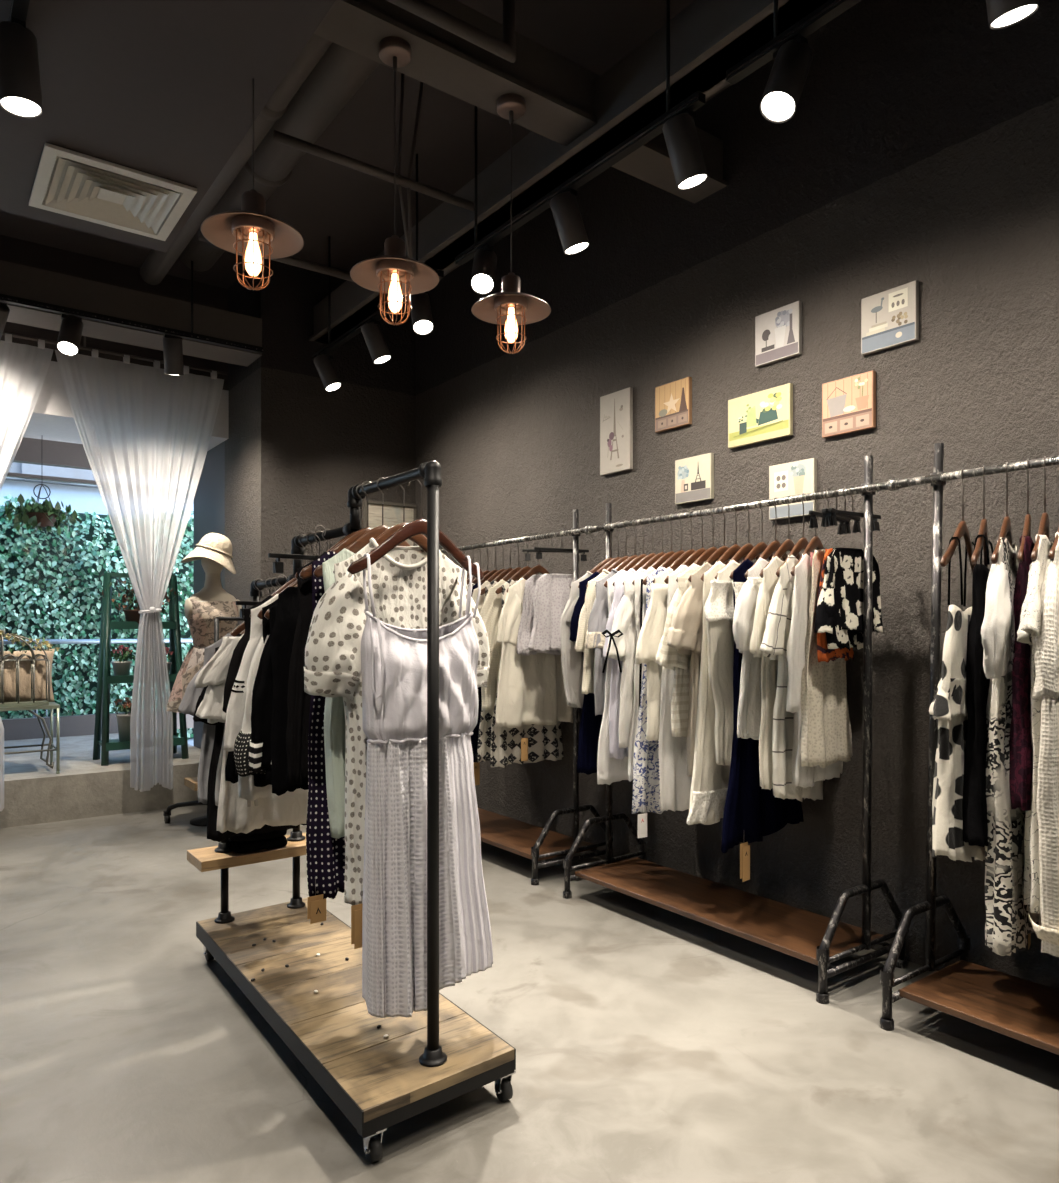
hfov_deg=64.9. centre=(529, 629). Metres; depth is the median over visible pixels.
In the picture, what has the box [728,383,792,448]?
picture
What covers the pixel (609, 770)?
dress
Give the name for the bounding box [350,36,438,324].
pendant lamp
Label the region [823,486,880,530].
hanger
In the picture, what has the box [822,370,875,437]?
picture
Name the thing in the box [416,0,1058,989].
wall
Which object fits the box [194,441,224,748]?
wall
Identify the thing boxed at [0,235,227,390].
beam
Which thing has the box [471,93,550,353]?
pendant lamp
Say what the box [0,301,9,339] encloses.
track spotlight
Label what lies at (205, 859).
shelf
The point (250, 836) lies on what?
folded cloth
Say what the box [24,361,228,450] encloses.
lintel
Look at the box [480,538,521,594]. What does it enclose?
hanger
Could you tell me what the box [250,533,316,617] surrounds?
hanger
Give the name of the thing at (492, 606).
dress
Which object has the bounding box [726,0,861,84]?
track
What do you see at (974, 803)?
dress
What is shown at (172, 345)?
track spotlight
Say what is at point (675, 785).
dress
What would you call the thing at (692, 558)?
hanger
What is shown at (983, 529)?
hanger
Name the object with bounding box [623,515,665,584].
hanger
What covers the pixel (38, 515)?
hanging plant
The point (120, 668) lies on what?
potted plant
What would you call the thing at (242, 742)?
dress
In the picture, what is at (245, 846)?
folded cloth
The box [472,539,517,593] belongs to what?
hanger
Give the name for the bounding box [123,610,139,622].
basket
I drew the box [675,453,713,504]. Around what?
picture
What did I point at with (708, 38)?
beam
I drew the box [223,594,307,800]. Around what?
dress
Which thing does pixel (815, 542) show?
hanger
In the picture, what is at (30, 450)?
window
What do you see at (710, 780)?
dress
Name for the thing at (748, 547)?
hanger
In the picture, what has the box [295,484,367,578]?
hanger
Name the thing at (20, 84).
track spotlight
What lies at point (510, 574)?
hanger
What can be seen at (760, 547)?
hanger
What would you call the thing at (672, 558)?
hanger
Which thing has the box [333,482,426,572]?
hanger
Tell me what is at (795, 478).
picture
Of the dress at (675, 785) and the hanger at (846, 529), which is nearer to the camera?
the hanger at (846, 529)
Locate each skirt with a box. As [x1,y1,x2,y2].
[517,575,560,655]
[528,574,580,651]
[817,548,853,661]
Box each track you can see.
[0,260,262,353]
[9,0,29,21]
[312,154,443,360]
[455,0,704,265]
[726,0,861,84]
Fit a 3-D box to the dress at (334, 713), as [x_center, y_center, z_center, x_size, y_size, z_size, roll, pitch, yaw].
[-0.417,0.175,2.369,0.360,0.803,0.092,0,0,-37]
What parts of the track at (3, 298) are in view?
rail, hanger rod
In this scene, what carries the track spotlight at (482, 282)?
hanging from the track at (696, 100)
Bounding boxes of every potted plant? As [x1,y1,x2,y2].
[111,645,134,675]
[113,697,131,741]
[165,647,172,673]
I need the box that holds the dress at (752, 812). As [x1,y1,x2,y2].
[721,558,803,881]
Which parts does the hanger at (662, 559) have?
arm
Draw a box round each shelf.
[98,735,184,750]
[102,674,176,683]
[109,621,175,628]
[187,832,305,871]
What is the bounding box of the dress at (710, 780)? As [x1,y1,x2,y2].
[687,561,729,824]
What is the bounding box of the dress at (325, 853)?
[306,551,344,923]
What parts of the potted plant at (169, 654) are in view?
pot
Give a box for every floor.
[0,805,1058,1182]
[188,739,193,745]
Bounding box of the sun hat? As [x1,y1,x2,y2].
[181,533,235,573]
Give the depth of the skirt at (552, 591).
4.25 m
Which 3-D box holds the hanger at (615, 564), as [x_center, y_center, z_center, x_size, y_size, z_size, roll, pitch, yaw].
[0.452,-0.354,3.923,0.400,0.324,0.025,0,0,-22]
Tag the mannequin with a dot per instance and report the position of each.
(212, 601)
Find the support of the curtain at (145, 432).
hanging from the curtain rod
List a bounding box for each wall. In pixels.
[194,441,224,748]
[225,259,415,625]
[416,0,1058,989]
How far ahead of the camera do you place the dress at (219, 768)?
2.93 m
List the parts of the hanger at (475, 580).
arm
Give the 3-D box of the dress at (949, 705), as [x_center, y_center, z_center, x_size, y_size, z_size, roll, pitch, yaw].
[1.394,0.241,2.664,0.132,1.061,0.526,0,0,42]
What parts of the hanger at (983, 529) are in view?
arm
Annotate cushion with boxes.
[4,649,54,701]
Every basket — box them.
[102,578,176,622]
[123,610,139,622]
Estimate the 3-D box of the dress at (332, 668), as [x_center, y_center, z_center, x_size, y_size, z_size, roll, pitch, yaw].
[-0.353,0.290,2.306,0.554,1.076,0.142,0,0,-37]
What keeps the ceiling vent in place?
in the ceiling at (160, 88)
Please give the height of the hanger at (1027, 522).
0.324 m
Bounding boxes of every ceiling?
[0,0,335,251]
[0,0,731,288]
[0,260,261,366]
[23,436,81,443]
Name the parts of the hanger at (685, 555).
arm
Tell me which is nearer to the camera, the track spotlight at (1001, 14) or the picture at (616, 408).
the track spotlight at (1001, 14)
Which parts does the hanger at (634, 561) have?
arm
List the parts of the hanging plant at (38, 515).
pot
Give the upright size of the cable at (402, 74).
0.805 m
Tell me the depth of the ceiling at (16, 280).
5.03 m
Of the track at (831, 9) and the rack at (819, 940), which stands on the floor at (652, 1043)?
the rack at (819, 940)
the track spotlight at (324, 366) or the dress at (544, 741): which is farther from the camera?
the track spotlight at (324, 366)
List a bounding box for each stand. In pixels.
[93,572,188,765]
[163,617,243,823]
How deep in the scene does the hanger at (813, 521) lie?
2.97 m
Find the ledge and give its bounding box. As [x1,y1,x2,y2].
[0,733,200,827]
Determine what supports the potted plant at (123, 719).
on the plant stand at (102, 714)
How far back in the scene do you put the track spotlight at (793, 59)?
2.47 m
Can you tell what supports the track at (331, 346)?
hanging from the ceiling at (321, 198)
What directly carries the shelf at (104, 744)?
attached to the plant stand at (102, 714)
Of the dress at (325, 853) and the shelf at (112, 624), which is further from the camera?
the shelf at (112, 624)
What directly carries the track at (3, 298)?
hanging from the ceiling at (321, 198)
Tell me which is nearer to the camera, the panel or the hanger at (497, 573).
the hanger at (497, 573)
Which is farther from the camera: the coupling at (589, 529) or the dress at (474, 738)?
the dress at (474, 738)
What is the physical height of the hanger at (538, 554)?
0.153 m
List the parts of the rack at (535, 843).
rail, foot frame, post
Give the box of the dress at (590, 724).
[570,571,602,774]
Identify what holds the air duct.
hanging from the ceiling at (321, 198)
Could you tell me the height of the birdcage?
0.501 m
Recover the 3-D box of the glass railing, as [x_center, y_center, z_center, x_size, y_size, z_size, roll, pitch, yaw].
[-4.810,0.669,7.567,5.100,1.162,0.056,0,0,-37]
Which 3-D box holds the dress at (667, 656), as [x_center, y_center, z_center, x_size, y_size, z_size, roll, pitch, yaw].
[0.768,0.085,3.499,0.624,0.718,0.103,0,0,-35]
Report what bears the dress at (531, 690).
hanging from the hanger at (540, 569)
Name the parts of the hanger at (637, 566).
arm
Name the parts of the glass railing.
post, handrail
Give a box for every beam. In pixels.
[0,235,227,390]
[309,0,828,344]
[313,0,726,203]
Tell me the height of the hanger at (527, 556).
0.153 m
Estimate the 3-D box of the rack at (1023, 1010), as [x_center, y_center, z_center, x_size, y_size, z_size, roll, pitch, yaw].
[1.739,0.317,2.195,0.532,1.865,1.530,0,0,-37]
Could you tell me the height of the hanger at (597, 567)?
0.324 m
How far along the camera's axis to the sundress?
2.16 m
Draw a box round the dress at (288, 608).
[271,587,307,795]
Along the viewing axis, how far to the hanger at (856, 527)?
3.00 m
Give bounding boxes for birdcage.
[0,629,49,706]
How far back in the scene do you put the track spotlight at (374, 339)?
4.74 m
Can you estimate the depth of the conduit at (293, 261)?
4.67 m
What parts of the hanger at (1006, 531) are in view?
arm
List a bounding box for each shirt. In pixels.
[603,568,635,758]
[667,562,712,776]
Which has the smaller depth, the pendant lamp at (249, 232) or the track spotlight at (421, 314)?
the pendant lamp at (249, 232)
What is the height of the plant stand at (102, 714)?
1.372 m
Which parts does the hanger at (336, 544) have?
arm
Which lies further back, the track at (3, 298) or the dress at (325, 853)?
the track at (3, 298)
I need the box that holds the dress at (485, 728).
[477,581,497,762]
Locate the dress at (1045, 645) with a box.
[1028,532,1058,956]
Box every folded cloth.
[229,830,286,841]
[229,836,286,852]
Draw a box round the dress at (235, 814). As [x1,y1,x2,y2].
[195,637,307,833]
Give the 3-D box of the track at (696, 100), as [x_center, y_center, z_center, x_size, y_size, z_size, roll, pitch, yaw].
[0.115,-2.137,3.417,0.038,0.726,1.550,0,0,-37]
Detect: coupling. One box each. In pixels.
[580,525,596,533]
[877,478,909,490]
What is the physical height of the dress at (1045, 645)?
1.169 m
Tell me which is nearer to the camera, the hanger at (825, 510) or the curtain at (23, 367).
the hanger at (825, 510)
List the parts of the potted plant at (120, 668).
pot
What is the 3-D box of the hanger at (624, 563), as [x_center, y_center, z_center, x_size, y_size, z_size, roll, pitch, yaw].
[0.487,-0.354,3.874,0.400,0.324,0.025,0,0,-23]
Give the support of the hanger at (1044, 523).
hanging from the rack at (1023, 1010)
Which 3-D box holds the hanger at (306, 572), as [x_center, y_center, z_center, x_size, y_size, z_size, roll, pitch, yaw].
[-0.475,-0.288,2.425,0.400,0.292,0.025,0,0,-37]
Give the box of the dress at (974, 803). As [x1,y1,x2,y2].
[962,534,993,846]
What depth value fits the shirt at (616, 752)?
3.69 m
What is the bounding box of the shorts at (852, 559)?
[814,548,883,633]
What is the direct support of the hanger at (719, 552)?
hanging from the rack at (819, 940)
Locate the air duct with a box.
[179,42,379,271]
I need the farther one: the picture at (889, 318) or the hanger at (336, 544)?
the picture at (889, 318)
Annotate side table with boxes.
[0,702,59,773]
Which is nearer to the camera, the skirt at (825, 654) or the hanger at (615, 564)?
the skirt at (825, 654)
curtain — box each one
[0,333,52,811]
[55,349,223,791]
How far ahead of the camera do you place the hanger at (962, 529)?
2.64 m
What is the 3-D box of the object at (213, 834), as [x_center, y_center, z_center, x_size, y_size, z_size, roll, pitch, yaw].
[-0.971,0.385,3.113,0.555,0.744,0.087,0,0,-34]
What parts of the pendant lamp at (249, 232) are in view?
lamp shade, cord, bulb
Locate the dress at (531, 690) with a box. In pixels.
[496,578,572,760]
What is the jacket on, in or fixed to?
hanging from the hanger at (336, 544)
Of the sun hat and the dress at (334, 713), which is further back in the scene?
the sun hat
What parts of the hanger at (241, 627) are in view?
arm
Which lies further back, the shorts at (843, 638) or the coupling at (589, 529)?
the coupling at (589, 529)
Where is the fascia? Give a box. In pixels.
[0,462,193,520]
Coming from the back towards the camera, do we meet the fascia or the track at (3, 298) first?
the fascia
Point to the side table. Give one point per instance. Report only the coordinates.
(52, 705)
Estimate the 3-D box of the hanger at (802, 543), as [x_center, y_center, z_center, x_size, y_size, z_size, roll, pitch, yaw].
[1.028,-0.354,3.143,0.025,0.324,0.400,0,0,41]
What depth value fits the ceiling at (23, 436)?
7.34 m
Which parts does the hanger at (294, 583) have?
arm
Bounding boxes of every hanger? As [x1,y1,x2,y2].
[203,579,262,654]
[214,578,271,653]
[236,575,286,617]
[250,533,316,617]
[257,531,324,618]
[264,529,329,618]
[268,525,325,573]
[271,535,305,595]
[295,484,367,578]
[299,481,371,578]
[313,477,410,577]
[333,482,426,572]
[347,480,483,579]
[467,543,480,584]
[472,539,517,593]
[472,542,489,583]
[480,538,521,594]
[480,541,497,582]
[487,537,523,593]
[495,536,538,593]
[507,534,549,592]
[522,532,581,560]
[534,530,588,560]
[570,523,612,587]
[578,522,620,587]
[586,520,628,586]
[595,519,637,586]
[604,518,646,587]
[613,516,656,585]
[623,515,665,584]
[632,514,674,584]
[642,512,684,584]
[653,510,703,582]
[664,509,715,583]
[676,507,728,581]
[688,505,740,581]
[701,504,746,581]
[715,502,760,579]
[729,500,773,579]
[745,497,787,578]
[759,495,800,577]
[776,493,808,576]
[790,491,823,575]
[809,490,843,534]
[821,488,850,533]
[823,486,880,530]
[829,487,860,532]
[940,469,974,572]
[971,466,987,567]
[991,462,1012,563]
[1017,459,1030,561]
[1031,456,1048,561]
[1048,527,1058,559]
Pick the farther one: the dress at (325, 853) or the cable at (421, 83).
the cable at (421, 83)
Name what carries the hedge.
on the floor at (190, 741)
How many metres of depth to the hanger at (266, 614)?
2.58 m
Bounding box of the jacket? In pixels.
[286,552,326,785]
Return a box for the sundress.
[361,553,492,1017]
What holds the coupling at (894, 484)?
attached to the rack at (1023, 1010)
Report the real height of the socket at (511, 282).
0.125 m
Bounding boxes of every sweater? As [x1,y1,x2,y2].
[249,603,277,784]
[575,569,609,693]
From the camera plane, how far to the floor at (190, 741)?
9.24 m
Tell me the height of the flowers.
0.169 m
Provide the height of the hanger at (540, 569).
0.324 m
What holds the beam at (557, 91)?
attached to the wall at (920, 143)
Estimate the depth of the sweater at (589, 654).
3.83 m
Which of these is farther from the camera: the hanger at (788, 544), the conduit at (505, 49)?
the hanger at (788, 544)
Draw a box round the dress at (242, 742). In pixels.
[234,599,277,786]
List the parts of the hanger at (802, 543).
arm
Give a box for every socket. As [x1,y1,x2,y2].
[240,189,266,236]
[383,235,406,276]
[501,272,520,309]
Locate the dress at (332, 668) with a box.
[304,538,489,948]
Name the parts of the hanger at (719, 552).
arm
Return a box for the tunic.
[628,567,655,780]
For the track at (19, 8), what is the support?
hanging from the ceiling at (321, 198)
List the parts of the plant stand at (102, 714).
leg, leg, leg, leg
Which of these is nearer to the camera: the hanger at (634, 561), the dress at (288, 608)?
the dress at (288, 608)
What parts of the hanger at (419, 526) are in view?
arm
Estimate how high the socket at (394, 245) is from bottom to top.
0.125 m
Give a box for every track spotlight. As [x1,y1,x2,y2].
[0,17,42,117]
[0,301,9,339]
[57,314,83,355]
[163,334,183,374]
[314,353,340,391]
[361,320,390,363]
[410,291,433,334]
[470,244,496,294]
[550,189,589,254]
[662,109,707,189]
[760,35,812,122]
[986,0,1038,29]
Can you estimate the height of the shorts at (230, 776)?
0.517 m
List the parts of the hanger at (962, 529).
arm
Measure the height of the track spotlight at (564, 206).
0.231 m
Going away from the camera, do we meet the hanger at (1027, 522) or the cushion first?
the hanger at (1027, 522)
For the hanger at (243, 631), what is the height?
0.292 m
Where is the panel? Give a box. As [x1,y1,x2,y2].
[363,500,416,545]
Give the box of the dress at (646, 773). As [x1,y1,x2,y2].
[632,567,667,837]
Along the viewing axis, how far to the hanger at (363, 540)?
2.33 m
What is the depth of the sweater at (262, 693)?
2.54 m
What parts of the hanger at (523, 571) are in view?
arm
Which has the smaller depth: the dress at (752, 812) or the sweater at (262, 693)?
the sweater at (262, 693)
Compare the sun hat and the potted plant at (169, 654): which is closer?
the sun hat
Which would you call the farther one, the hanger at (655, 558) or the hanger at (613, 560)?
the hanger at (613, 560)
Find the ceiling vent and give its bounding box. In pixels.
[29,142,196,240]
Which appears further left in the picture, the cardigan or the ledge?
the ledge
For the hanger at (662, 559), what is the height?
0.324 m
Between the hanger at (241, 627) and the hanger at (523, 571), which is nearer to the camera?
the hanger at (241, 627)
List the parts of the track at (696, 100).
hanger rod, rail, hanger rod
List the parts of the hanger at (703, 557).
arm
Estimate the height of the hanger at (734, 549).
0.324 m
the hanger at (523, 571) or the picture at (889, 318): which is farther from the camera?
the hanger at (523, 571)
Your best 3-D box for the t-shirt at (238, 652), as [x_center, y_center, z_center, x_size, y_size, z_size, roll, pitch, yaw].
[-0.769,0.184,2.840,0.543,0.602,0.091,0,0,-38]
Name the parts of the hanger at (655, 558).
arm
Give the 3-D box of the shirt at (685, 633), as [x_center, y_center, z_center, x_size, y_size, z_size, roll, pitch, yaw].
[0.801,0.158,3.450,0.634,0.870,0.110,0,0,-37]
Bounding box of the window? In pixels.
[1,437,193,740]
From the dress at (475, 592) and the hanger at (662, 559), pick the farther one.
the dress at (475, 592)
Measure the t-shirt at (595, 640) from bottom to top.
0.676 m
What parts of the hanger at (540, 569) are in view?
arm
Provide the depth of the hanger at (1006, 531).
2.52 m
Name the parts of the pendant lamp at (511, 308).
lamp shade, cord, bulb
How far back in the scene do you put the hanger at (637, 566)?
3.75 m
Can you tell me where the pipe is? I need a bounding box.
[140,0,359,284]
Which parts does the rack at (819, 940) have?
foot frame, post, rail, foot frame, post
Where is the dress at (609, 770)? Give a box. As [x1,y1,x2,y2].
[597,570,627,784]
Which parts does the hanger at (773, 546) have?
arm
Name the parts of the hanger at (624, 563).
arm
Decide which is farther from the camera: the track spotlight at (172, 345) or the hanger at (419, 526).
the track spotlight at (172, 345)
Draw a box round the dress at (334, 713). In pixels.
[322,548,354,838]
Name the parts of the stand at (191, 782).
post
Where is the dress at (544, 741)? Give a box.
[491,579,563,767]
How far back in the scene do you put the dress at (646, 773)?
3.52 m
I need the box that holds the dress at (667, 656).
[655,563,700,736]
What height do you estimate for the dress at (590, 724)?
0.950 m
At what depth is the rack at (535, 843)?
4.31 m
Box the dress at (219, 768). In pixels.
[215,634,243,805]
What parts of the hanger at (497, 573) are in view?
arm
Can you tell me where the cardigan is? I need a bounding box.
[786,552,842,787]
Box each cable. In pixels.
[397,73,410,257]
[407,82,423,258]
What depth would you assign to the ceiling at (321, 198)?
4.32 m
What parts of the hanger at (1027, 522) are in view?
arm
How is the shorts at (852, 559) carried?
hanging from the hanger at (825, 510)
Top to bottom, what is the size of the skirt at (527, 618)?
0.423 m
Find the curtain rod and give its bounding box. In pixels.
[2,332,227,374]
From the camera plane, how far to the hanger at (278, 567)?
2.51 m
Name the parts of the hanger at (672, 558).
arm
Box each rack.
[187,461,515,1162]
[439,509,612,884]
[563,456,906,1003]
[880,443,1058,1054]
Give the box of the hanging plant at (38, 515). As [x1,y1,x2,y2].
[2,484,81,536]
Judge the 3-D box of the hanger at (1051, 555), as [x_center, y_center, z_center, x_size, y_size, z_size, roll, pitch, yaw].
[1.558,-0.354,2.428,0.025,0.324,0.400,0,0,39]
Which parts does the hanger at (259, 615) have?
arm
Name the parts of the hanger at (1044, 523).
arm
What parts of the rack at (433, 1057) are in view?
step post, post, rail, step post, post, rail, post, steel frame, rail, post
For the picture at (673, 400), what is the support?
attached to the wall at (920, 143)
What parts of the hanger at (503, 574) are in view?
arm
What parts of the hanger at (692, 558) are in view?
arm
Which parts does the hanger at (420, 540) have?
arm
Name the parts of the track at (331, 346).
hanger rod, rail, hanger rod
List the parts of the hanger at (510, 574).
arm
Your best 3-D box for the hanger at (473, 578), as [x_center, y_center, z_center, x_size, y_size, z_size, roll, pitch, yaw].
[-0.298,-0.354,4.929,0.400,0.324,0.025,0,0,-37]
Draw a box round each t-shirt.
[222,595,273,775]
[585,569,618,715]
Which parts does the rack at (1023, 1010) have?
foot frame, post, rail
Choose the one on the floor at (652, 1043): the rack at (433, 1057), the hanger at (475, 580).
the rack at (433, 1057)
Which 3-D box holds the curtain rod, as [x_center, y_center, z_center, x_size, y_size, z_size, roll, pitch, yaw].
[-3.528,-1.974,4.928,3.412,0.311,0.021,0,0,-37]
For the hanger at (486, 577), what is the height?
0.324 m
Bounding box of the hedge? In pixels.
[0,494,193,739]
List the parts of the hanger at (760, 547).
arm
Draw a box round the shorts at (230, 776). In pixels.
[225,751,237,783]
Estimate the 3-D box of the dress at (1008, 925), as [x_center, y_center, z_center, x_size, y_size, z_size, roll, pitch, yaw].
[1.473,0.359,2.549,0.134,1.267,0.494,0,0,36]
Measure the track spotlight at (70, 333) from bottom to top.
0.232 m
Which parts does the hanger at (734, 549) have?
arm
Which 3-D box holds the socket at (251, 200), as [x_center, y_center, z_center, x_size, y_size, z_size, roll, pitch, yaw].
[-0.874,-1.323,2.627,0.080,0.125,0.080,0,0,-37]
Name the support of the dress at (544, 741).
hanging from the hanger at (523, 571)
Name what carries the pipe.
attached to the ceiling at (321, 198)
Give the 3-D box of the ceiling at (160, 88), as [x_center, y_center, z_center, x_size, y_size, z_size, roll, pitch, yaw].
[-2.883,-2.110,1.148,5.140,0.740,2.880,0,0,-37]
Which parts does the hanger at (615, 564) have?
arm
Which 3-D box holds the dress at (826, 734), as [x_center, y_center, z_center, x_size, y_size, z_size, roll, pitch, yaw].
[1.089,0.102,3.053,0.098,0.783,0.394,0,0,41]
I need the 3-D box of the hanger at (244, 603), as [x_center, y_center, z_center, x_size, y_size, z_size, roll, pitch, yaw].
[-0.871,-0.117,2.926,0.320,0.155,0.027,0,0,-37]
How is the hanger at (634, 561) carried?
hanging from the rack at (819, 940)
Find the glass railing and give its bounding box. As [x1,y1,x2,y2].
[0,639,192,716]
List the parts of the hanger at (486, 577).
arm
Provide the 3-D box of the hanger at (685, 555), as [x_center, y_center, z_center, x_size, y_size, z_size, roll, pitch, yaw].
[0.695,-0.354,3.593,0.400,0.324,0.025,0,0,-31]
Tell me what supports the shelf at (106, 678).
attached to the plant stand at (102, 714)
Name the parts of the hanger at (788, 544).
arm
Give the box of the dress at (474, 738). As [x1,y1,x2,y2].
[467,582,482,784]
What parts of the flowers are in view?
stem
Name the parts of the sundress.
waist cord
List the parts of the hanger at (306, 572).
arm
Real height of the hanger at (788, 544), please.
0.324 m
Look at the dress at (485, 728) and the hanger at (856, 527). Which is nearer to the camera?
the hanger at (856, 527)
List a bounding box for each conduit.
[198,232,353,281]
[271,130,473,211]
[386,0,515,62]
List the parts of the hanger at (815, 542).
arm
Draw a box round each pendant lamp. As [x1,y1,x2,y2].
[201,79,303,290]
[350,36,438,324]
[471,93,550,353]
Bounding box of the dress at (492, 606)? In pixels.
[480,579,505,710]
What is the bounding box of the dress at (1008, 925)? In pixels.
[981,538,1034,955]
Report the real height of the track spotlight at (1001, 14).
0.231 m
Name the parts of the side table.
leg, leg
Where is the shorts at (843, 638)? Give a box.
[824,548,862,650]
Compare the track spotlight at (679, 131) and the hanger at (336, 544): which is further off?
the track spotlight at (679, 131)
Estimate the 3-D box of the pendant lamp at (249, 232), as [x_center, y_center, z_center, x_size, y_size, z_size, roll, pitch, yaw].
[-0.874,-1.563,2.627,0.310,0.974,0.310,0,0,-37]
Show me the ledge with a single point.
(34, 793)
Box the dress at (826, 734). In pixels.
[801,549,852,767]
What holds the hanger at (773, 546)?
hanging from the rack at (819, 940)
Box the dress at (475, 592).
[472,581,489,614]
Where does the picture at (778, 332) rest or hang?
attached to the wall at (920, 143)
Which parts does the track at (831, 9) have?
hanger rod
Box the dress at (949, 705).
[929,537,984,861]
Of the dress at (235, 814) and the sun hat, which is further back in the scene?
the sun hat
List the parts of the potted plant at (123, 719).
pot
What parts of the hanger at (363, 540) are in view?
arm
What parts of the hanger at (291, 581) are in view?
arm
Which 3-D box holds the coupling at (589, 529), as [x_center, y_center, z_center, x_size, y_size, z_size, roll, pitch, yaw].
[0.292,-0.498,4.135,0.042,0.042,0.110,0,0,-37]
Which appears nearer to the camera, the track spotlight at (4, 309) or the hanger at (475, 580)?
the track spotlight at (4, 309)
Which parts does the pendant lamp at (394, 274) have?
lamp shade, cord, bulb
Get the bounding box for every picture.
[600,387,632,475]
[655,377,691,432]
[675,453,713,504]
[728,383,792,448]
[755,301,801,366]
[769,458,816,519]
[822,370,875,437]
[861,280,918,355]
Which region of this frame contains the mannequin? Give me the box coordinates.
[167,557,241,825]
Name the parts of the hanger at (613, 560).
arm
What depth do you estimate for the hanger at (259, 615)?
2.63 m
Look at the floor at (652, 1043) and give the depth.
2.41 m
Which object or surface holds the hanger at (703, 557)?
hanging from the rack at (819, 940)
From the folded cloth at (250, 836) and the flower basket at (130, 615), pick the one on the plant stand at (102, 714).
the flower basket at (130, 615)
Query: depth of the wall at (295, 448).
5.78 m
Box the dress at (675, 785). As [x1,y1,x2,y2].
[659,565,691,811]
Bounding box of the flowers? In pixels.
[0,631,59,653]
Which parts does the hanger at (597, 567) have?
arm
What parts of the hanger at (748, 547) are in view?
arm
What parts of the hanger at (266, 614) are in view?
arm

